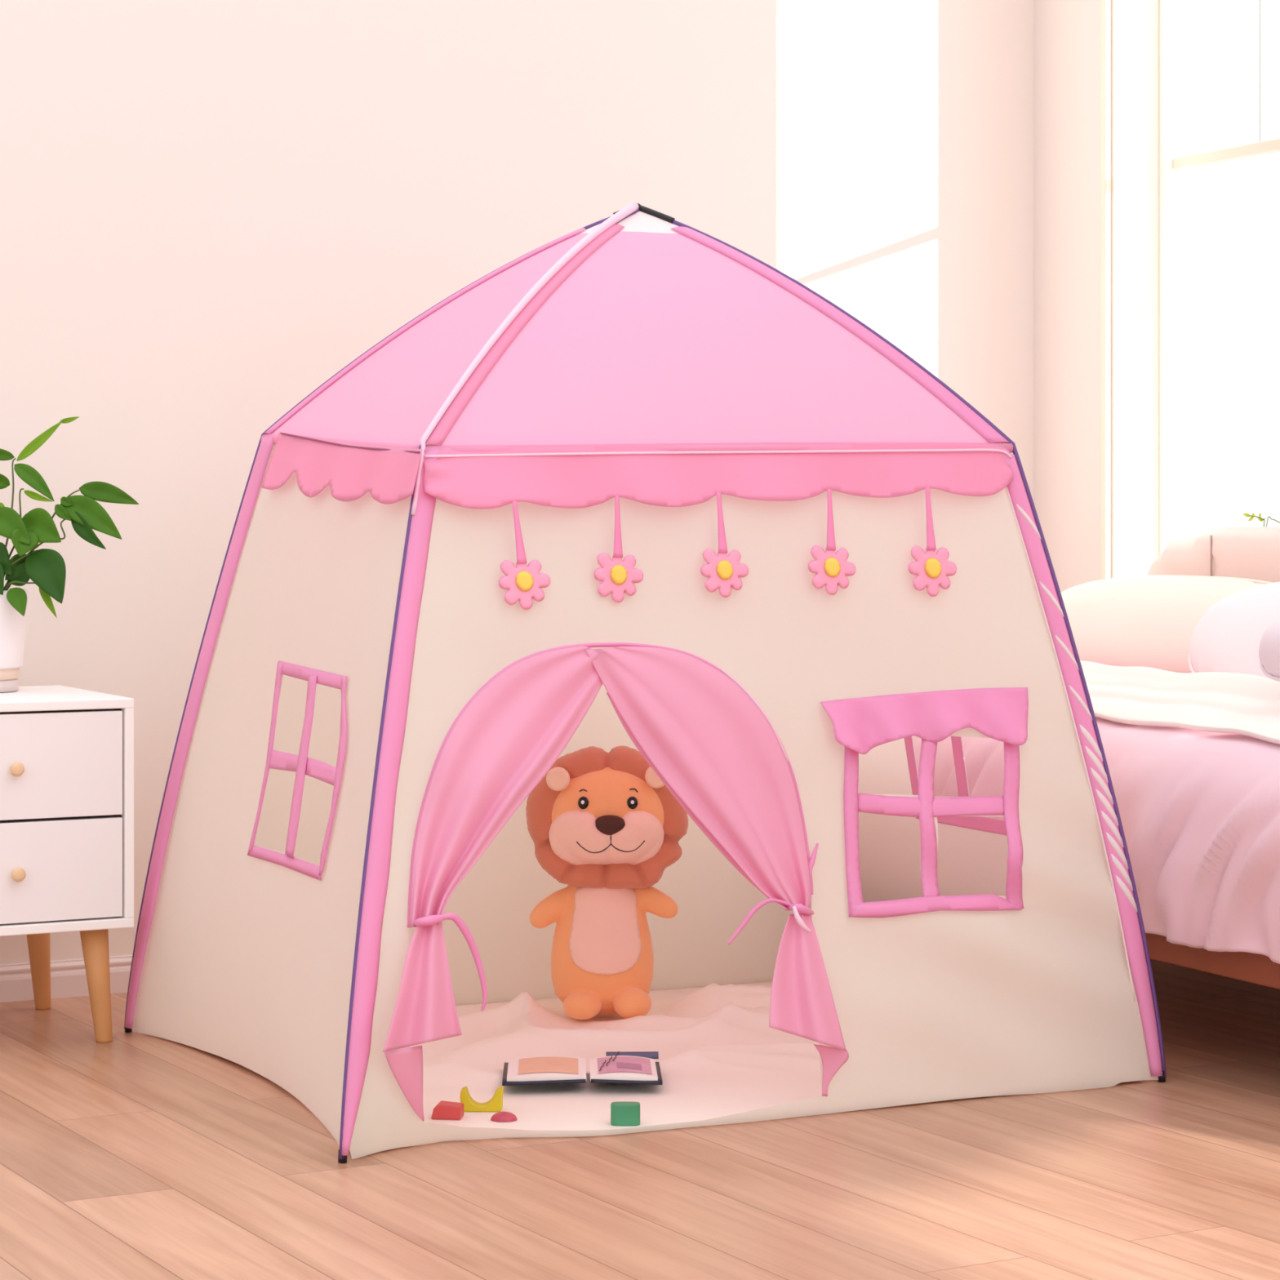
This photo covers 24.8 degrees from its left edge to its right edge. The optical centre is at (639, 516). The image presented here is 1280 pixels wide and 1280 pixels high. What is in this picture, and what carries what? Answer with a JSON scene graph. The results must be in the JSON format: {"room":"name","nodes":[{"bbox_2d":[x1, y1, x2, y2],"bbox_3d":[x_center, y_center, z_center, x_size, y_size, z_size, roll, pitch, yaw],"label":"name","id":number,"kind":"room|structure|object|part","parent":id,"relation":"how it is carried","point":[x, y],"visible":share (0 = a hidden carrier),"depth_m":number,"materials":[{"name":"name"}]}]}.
{"room":"children's room","nodes":[
{"label":"children's room","id":0,"kind":"room"},
{"bbox_2d":[0,0,1033,964],"bbox_3d":[-1.445,-0.753,5.321,5.618,3.300,0.100,0,0,-28],"label":"wall","id":1,"kind":"structure","parent":0,"point":[211,210],"depth_m":5.73,"materials":[{"name":"paint"}]},
{"bbox_2d":[0,955,132,1002],"bbox_3d":[-1.508,0.863,5.221,5.413,0.068,0.016,0,0,-28],"label":"baseboard","id":2,"kind":"structure","parent":1,"relation":"attached to","point":[68,976],"depth_m":5.44,"materials":[{"name":"paint"}]},
{"bbox_2d":[0,959,1279,1279],"bbox_3d":[0.624,0.922,1.003,5.705,0.050,10.800,0,0,-25],"label":"floor","id":3,"kind":"structure","parent":0,"point":[133,1156],"depth_m":3.92,"materials":[{"name":"brown wood"}]},
{"bbox_2d":[0,684,133,1043],"bbox_3d":[-1.233,0.603,5.010,0.620,0.588,0.460,0,0,-28],"label":"nightstand","id":4,"kind":"object","parent":3,"relation":"on","point":[67,753],"visible":1,"depth_m":4.92,"materials":[{"name":"white paint"}]},
{"bbox_3d":[-1.041,0.421,4.864,0.024,0.024,0.022,0,0,-28],"label":"knob","id":5,"kind":"part","parent":4,"relation":"part of","materials":[{"name":"brown wood"}]},
{"bbox_3d":[-1.039,0.597,4.865,0.024,0.024,0.022,0,0,-28],"label":"knob","id":6,"kind":"part","parent":4,"relation":"part of","materials":[{"name":"brown wood"}]},
{"bbox_3d":[-1.095,0.799,5.301,0.054,0.198,0.049,0,0,-28],"label":"leg","id":7,"kind":"part","parent":4,"relation":"part of","materials":[{"name":"brown wood"}]},
{"bbox_3d":[-1.142,0.418,4.834,0.580,0.176,0.018,0,0,-28],"label":"drawer","id":8,"kind":"part","parent":4,"relation":"part of","materials":[{"name":"white wood"}]},
{"bbox_3d":[-1.142,0.596,4.834,0.580,0.168,0.018,0,0,-28],"label":"drawer","id":9,"kind":"part","parent":4,"relation":"part of","materials":[{"name":"white wood"}]},
{"bbox_2d":[0,416,139,692],"bbox_3d":[-1.066,0.065,5.137,0.345,0.487,0.155,0,0,12],"label":"potted plant","id":10,"kind":"object","parent":4,"relation":"on","point":[46,567],"visible":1,"depth_m":5.11,"materials":[{"name":"green plant"}]},
{"bbox_3d":[-1.158,0.276,5.157,0.117,0.022,0.117,0,0,-25],"label":"pot","id":11,"kind":"part","parent":10,"relation":"part of","materials":[{"name":"beige ceramic"}]},
{"bbox_3d":[-1.126,0.021,5.151,0.045,0.249,0.015,0,0,1],"label":"stem","id":12,"kind":"part","parent":10,"relation":"part of","materials":[{"name":"green plant"}]},
{"bbox_3d":[-1.158,0.198,5.157,0.155,0.138,0.155,0,0,-25],"label":"pot","id":13,"kind":"part","parent":10,"relation":"part of","materials":[{"name":"white ceramic"}]},
{"bbox_3d":[-1.112,0.047,5.136,0.062,0.195,0.005,0,0,21],"label":"stem","id":14,"kind":"part","parent":10,"relation":"part of","materials":[{"name":"green plant"}]},
{"bbox_3d":[-1.096,0.130,5.106,0.098,0.036,0.026,0,0,25],"label":"stem","id":15,"kind":"part","parent":10,"relation":"part of","materials":[{"name":"green plant"}]},
{"bbox_3d":[-1.099,0.103,5.110,0.090,0.088,0.019,0,0,28],"label":"stem","id":16,"kind":"part","parent":10,"relation":"part of","materials":[{"name":"green plant"}]},
{"bbox_3d":[-1.068,0.073,5.137,0.112,0.148,0.076,0,0,-25],"label":"stem","id":17,"kind":"part","parent":10,"relation":"part of","materials":[{"name":"green plant"}]},
{"bbox_3d":[-1.062,0.049,5.160,0.150,0.197,0.013,0,0,9],"label":"stem","id":18,"kind":"part","parent":10,"relation":"part of","materials":[{"name":"green plant"}]},
{"bbox_3d":[-0.932,0.799,4.988,0.054,0.198,0.049,0,0,-27],"label":"leg","id":19,"kind":"part","parent":4,"relation":"part of","materials":[{"name":"brown wood"}]},
{"bbox_2d":[124,202,1166,1162],"bbox_3d":[-0.024,0.187,4.835,1.388,1.420,1.179,0,0,-25],"label":"tent","id":20,"kind":"object","parent":3,"relation":"on","point":[344,880],"visible":0.98,"depth_m":4.53,"materials":[{"name":"pink fabric"}]},
{"bbox_3d":[-0.564,0.379,4.603,0.188,1.033,1.123,0,0,-25],"label":"wall panel","id":21,"kind":"part","parent":20,"relation":"part of","materials":[{"name":"beige fabric"}]},
{"bbox_3d":[-0.285,-0.287,4.736,0.434,0.369,0.755,0,0,-25],"label":"roof panel","id":22,"kind":"part","parent":20,"relation":"part of","materials":[{"name":"pink fabric"}]},
{"bbox_2d":[431,1100,463,1119],"bbox_3d":[-0.285,0.880,4.324,0.044,0.022,0.034,0,0,6],"label":"block","id":23,"kind":"object","parent":20,"relation":"on","point":[449,1110],"visible":1,"depth_m":4.31,"materials":[{"name":"red paint"}]},
{"bbox_2d":[459,1085,503,1111],"bbox_3d":[-0.237,0.875,4.380,0.065,0.034,0.026,0,0,0],"label":"block","id":24,"kind":"object","parent":20,"relation":"on","point":[495,1104],"visible":0.98,"depth_m":4.37,"materials":[{"name":"yellow paint"}]},
{"bbox_2d":[490,1111,517,1122],"bbox_3d":[-0.201,0.885,4.308,0.038,0.012,0.033,0,0,-25],"label":"block","id":25,"kind":"object","parent":20,"relation":"on","point":[503,1117],"visible":1,"depth_m":4.30,"materials":[{"name":"paint"}]},
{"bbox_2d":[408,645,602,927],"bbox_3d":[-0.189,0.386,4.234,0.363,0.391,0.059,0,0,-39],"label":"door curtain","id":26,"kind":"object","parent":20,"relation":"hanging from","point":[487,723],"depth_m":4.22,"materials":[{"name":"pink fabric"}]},
{"bbox_2d":[498,500,550,609],"bbox_3d":[-0.172,0.057,4.301,0.082,0.160,0.033,0,0,-20],"label":"flower","id":27,"kind":"object","parent":20,"relation":"hanging from","point":[523,583],"visible":1,"depth_m":4.29,"materials":[{"name":"pink fabric"}]},
{"bbox_3d":[-0.172,-0.262,4.555,0.016,0.521,0.673,0,0,29],"label":"ridge cord","id":28,"kind":"part","parent":20,"relation":"part of","materials":[{"name":"pink fabric"}]},
{"bbox_3d":[-0.231,0.379,5.280,1.364,1.033,0.190,0,0,-25],"label":"wall panel","id":29,"kind":"part","parent":20,"relation":"part of","materials":[{"name":"fabric"}]},
{"bbox_2d":[502,1051,662,1085],"bbox_3d":[-0.091,0.868,4.588,0.247,0.020,0.180,0,0,-1],"label":"picture book","id":30,"kind":"object","parent":20,"relation":"on","point":[617,1067],"visible":1,"depth_m":4.55,"materials":[{"name":"paper"}]},
{"bbox_2d":[518,1057,577,1074],"bbox_3d":[-0.144,0.862,4.579,0.093,0.003,0.129,0,0,-1],"label":"picture","id":31,"kind":"object","parent":30,"relation":"on","point":[526,1065],"depth_m":4.57},
{"bbox_2d":[597,1056,652,1074],"bbox_3d":[-0.025,0.862,4.582,0.084,0.004,0.129,0,0,-2],"label":"picture","id":32,"kind":"object","parent":30,"relation":"on","point":[606,1064],"depth_m":4.58},
{"bbox_2d":[616,1062,641,1069],"bbox_3d":[-0.017,0.861,4.567,0.039,0.002,0.055,0,0,-1],"label":"picture","id":33,"kind":"object","parent":30,"relation":"on","point":[620,1065],"depth_m":4.57},
{"bbox_2d":[525,746,688,1019],"bbox_3d":[-0.059,0.647,5.176,0.291,0.475,0.169,0,0,-1],"label":"lion","id":34,"kind":"object","parent":20,"relation":"in","point":[604,825],"visible":0.98,"depth_m":5.14},
{"bbox_2d":[593,495,643,602],"bbox_3d":[-0.033,0.048,4.371,0.081,0.160,0.022,0,0,-33],"label":"flower","id":35,"kind":"object","parent":20,"relation":"hanging from","point":[617,576],"visible":1,"depth_m":4.37,"materials":[{"name":"pink fabric"}]},
{"bbox_2d":[610,1101,639,1125],"bbox_3d":[-0.021,0.877,4.281,0.044,0.031,0.026,0,0,1],"label":"block","id":36,"kind":"object","parent":20,"relation":"on","point":[622,1113],"visible":1,"depth_m":4.27,"materials":[{"name":"green paint"}]},
{"bbox_2d":[616,211,679,233],"bbox_3d":[0.008,-0.488,4.826,0.173,0.042,0.057,0,0,-25],"label":"roof vent","id":37,"kind":"object","parent":20,"relation":"attached to","point":[627,222],"depth_m":4.82,"materials":[{"name":"white"}]},
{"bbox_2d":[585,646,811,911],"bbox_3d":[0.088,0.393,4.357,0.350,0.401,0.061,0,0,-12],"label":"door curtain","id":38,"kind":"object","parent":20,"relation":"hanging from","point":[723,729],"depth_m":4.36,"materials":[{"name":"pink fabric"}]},
{"bbox_3d":[0.075,-0.286,4.657,1.018,0.366,0.307,0,0,-25],"label":"roof panel","id":39,"kind":"part","parent":20,"relation":"part of","materials":[{"name":"pink fabric"}]},
{"bbox_2d":[700,492,748,597],"bbox_3d":[0.127,0.043,4.446,0.082,0.160,0.027,0,0,-25],"label":"flower","id":40,"kind":"object","parent":20,"relation":"hanging from","point":[723,571],"visible":1,"depth_m":4.44,"materials":[{"name":"pink fabric"}]},
{"bbox_3d":[0.170,0.389,4.426,1.362,1.014,0.203,0,0,-25],"label":"wall panel","id":41,"kind":"part","parent":20,"relation":"part of","materials":[{"name":"beige fabric"}]},
{"bbox_3d":[0.174,0.301,4.414,0.108,0.144,0.005,0,0,-10],"label":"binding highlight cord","id":42,"kind":"part","parent":20,"relation":"part of","materials":[{"name":"pink fabric"}]},
{"bbox_2d":[808,488,855,595],"bbox_3d":[0.295,0.039,4.523,0.084,0.164,0.029,0,0,-32],"label":"flower","id":43,"kind":"object","parent":20,"relation":"hanging from","point":[830,568],"visible":1,"depth_m":4.52,"materials":[{"name":"pink fabric"}]},
{"bbox_2d":[908,487,956,596],"bbox_3d":[0.460,0.039,4.593,0.088,0.172,0.027,0,0,-25],"label":"flower","id":44,"kind":"object","parent":20,"relation":"hanging from","point":[931,570],"visible":1,"depth_m":4.59,"materials":[{"name":"pink fabric"}]},
{"bbox_3d":[0.516,0.381,5.107,0.165,1.028,1.124,0,0,-25],"label":"wall panel","id":45,"kind":"part","parent":20,"relation":"part of","materials":[{"name":"beige fabric"}]},
{"bbox_3d":[0.687,0.357,4.661,0.216,0.821,0.003,0,0,25],"label":"edging cord","id":46,"kind":"part","parent":20,"relation":"part of","materials":[{"name":"fabric"}]},
{"bbox_2d":[1145,526,1279,989],"bbox_3d":[1.018,0.458,5.269,0.714,0.878,2.000,0,0,-25],"label":"bed","id":47,"kind":"object","parent":3,"relation":"on","point":[1253,553],"visible":0.11,"depth_m":5.60,"materials":[{"name":"fabric"}]},
{"bbox_2d":[912,716,1279,964],"bbox_3d":[0.907,0.505,5.184,0.604,0.365,1.907,0,0,-25],"label":"duvet","id":48,"kind":"object","parent":47,"relation":"on","point":[1199,811],"visible":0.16,"depth_m":4.61,"materials":[{"name":"pink fabric"}]},
{"bbox_2d":[1080,660,1279,744],"bbox_3d":[0.813,0.314,5.129,0.218,0.101,1.861,0,0,-25],"label":"quilt","id":49,"kind":"object","parent":48,"relation":"on","point":[1218,702],"visible":0.36,"depth_m":4.92,"materials":[{"name":"white fabric"}]},
{"bbox_2d":[1258,620,1279,681],"bbox_3d":[1.061,0.209,4.651,0.093,0.110,0.206,0,0,-25],"label":"pillow","id":50,"kind":"object","parent":49,"relation":"on","point":[1269,645],"visible":1,"depth_m":4.67,"materials":[{"name":"pink fabric"}]},
{"bbox_2d":[1188,582,1279,678],"bbox_3d":[1.130,0.206,4.990,0.209,0.196,0.546,0,0,-25],"label":"pillow","id":51,"kind":"object","parent":48,"relation":"on","point":[1227,637],"visible":0.73,"depth_m":5.04,"materials":[{"name":"white fabric"}]},
{"bbox_2d":[1061,574,1272,672],"bbox_3d":[1.032,0.209,5.673,0.157,0.189,0.848,0,0,-25],"label":"pillow","id":52,"kind":"object","parent":47,"relation":"on","point":[1151,620],"visible":0.6,"depth_m":5.67,"materials":[{"name":"white fabric"}]},
{"bbox_3d":[0.998,0.697,5.259,0.670,0.064,2.000,0,0,-25],"label":"rail","id":53,"kind":"part","parent":47,"relation":"part of","materials":[{"name":"brown wood"}]},
{"bbox_3d":[1.304,0.358,5.420,0.068,0.678,1.365,0,0,-25],"label":"headboard","id":54,"kind":"part","parent":47,"relation":"part of","materials":[{"name":"fabric"}]},
{"bbox_2d":[1033,0,1101,592],"bbox_3d":[3.124,-0.753,1.882,0.170,3.300,10.280,0,0,-25],"label":"wall","id":55,"kind":"structure","parent":0,"point":[1067,33],"depth_m":6.38,"materials":[{"name":"paint"}]},
{"bbox_2d":[1101,0,1111,579],"bbox_3d":[0.995,-0.753,6.220,0.016,3.300,0.020,0,0,-25],"label":"trim","id":56,"kind":"structure","parent":55,"relation":"attached to","point":[1105,4],"depth_m":6.21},
{"bbox_2d":[1111,0,1159,577],"bbox_3d":[1.224,-0.788,5.885,0.115,2.130,0.797,0,0,-25],"label":"curtain","id":57,"kind":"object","parent":55,"relation":"attached to","point":[1135,24],"depth_m":6.23,"materials":[{"name":"white fabric"}]},
{"bbox_2d":[1159,0,1279,555],"bbox_3d":[1.296,-0.788,5.919,0.043,2.130,0.773,0,0,-25],"label":"window","id":58,"kind":"structure","parent":55,"relation":"in","point":[1174,162],"depth_m":6.23,"materials":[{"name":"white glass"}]},
{"bbox_3d":[1.296,-0.788,5.919,0.043,2.130,0.773,0,0,-25],"label":"frame","id":59,"kind":"part","parent":58,"relation":"part of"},
{"bbox_3d":[1.185,0.287,5.850,0.052,0.020,0.803,0,0,-25],"label":"trim","id":60,"kind":"structure","parent":0,"visible":0},
{"bbox_2d":[1242,512,1279,526],"bbox_3d":[1.228,0.134,5.771,0.042,0.285,0.115,0,0,-9],"label":"sprig","id":61,"kind":"object","parent":60,"relation":"on","point":[1260,519],"visible":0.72,"depth_m":5.78,"materials":[{"name":"green plant"}]},
{"bbox_3d":[1.224,0.092,5.785,0.002,0.191,0.051,0,0,-25],"label":"stem","id":62,"kind":"part","parent":61,"relation":"part of","materials":[{"name":"green plant"}]},
{"bbox_3d":[1.241,0.093,5.748,0.002,0.189,0.069,0,0,-25],"label":"stem","id":63,"kind":"part","parent":61,"relation":"part of","materials":[{"name":"green plant"}]}
]}

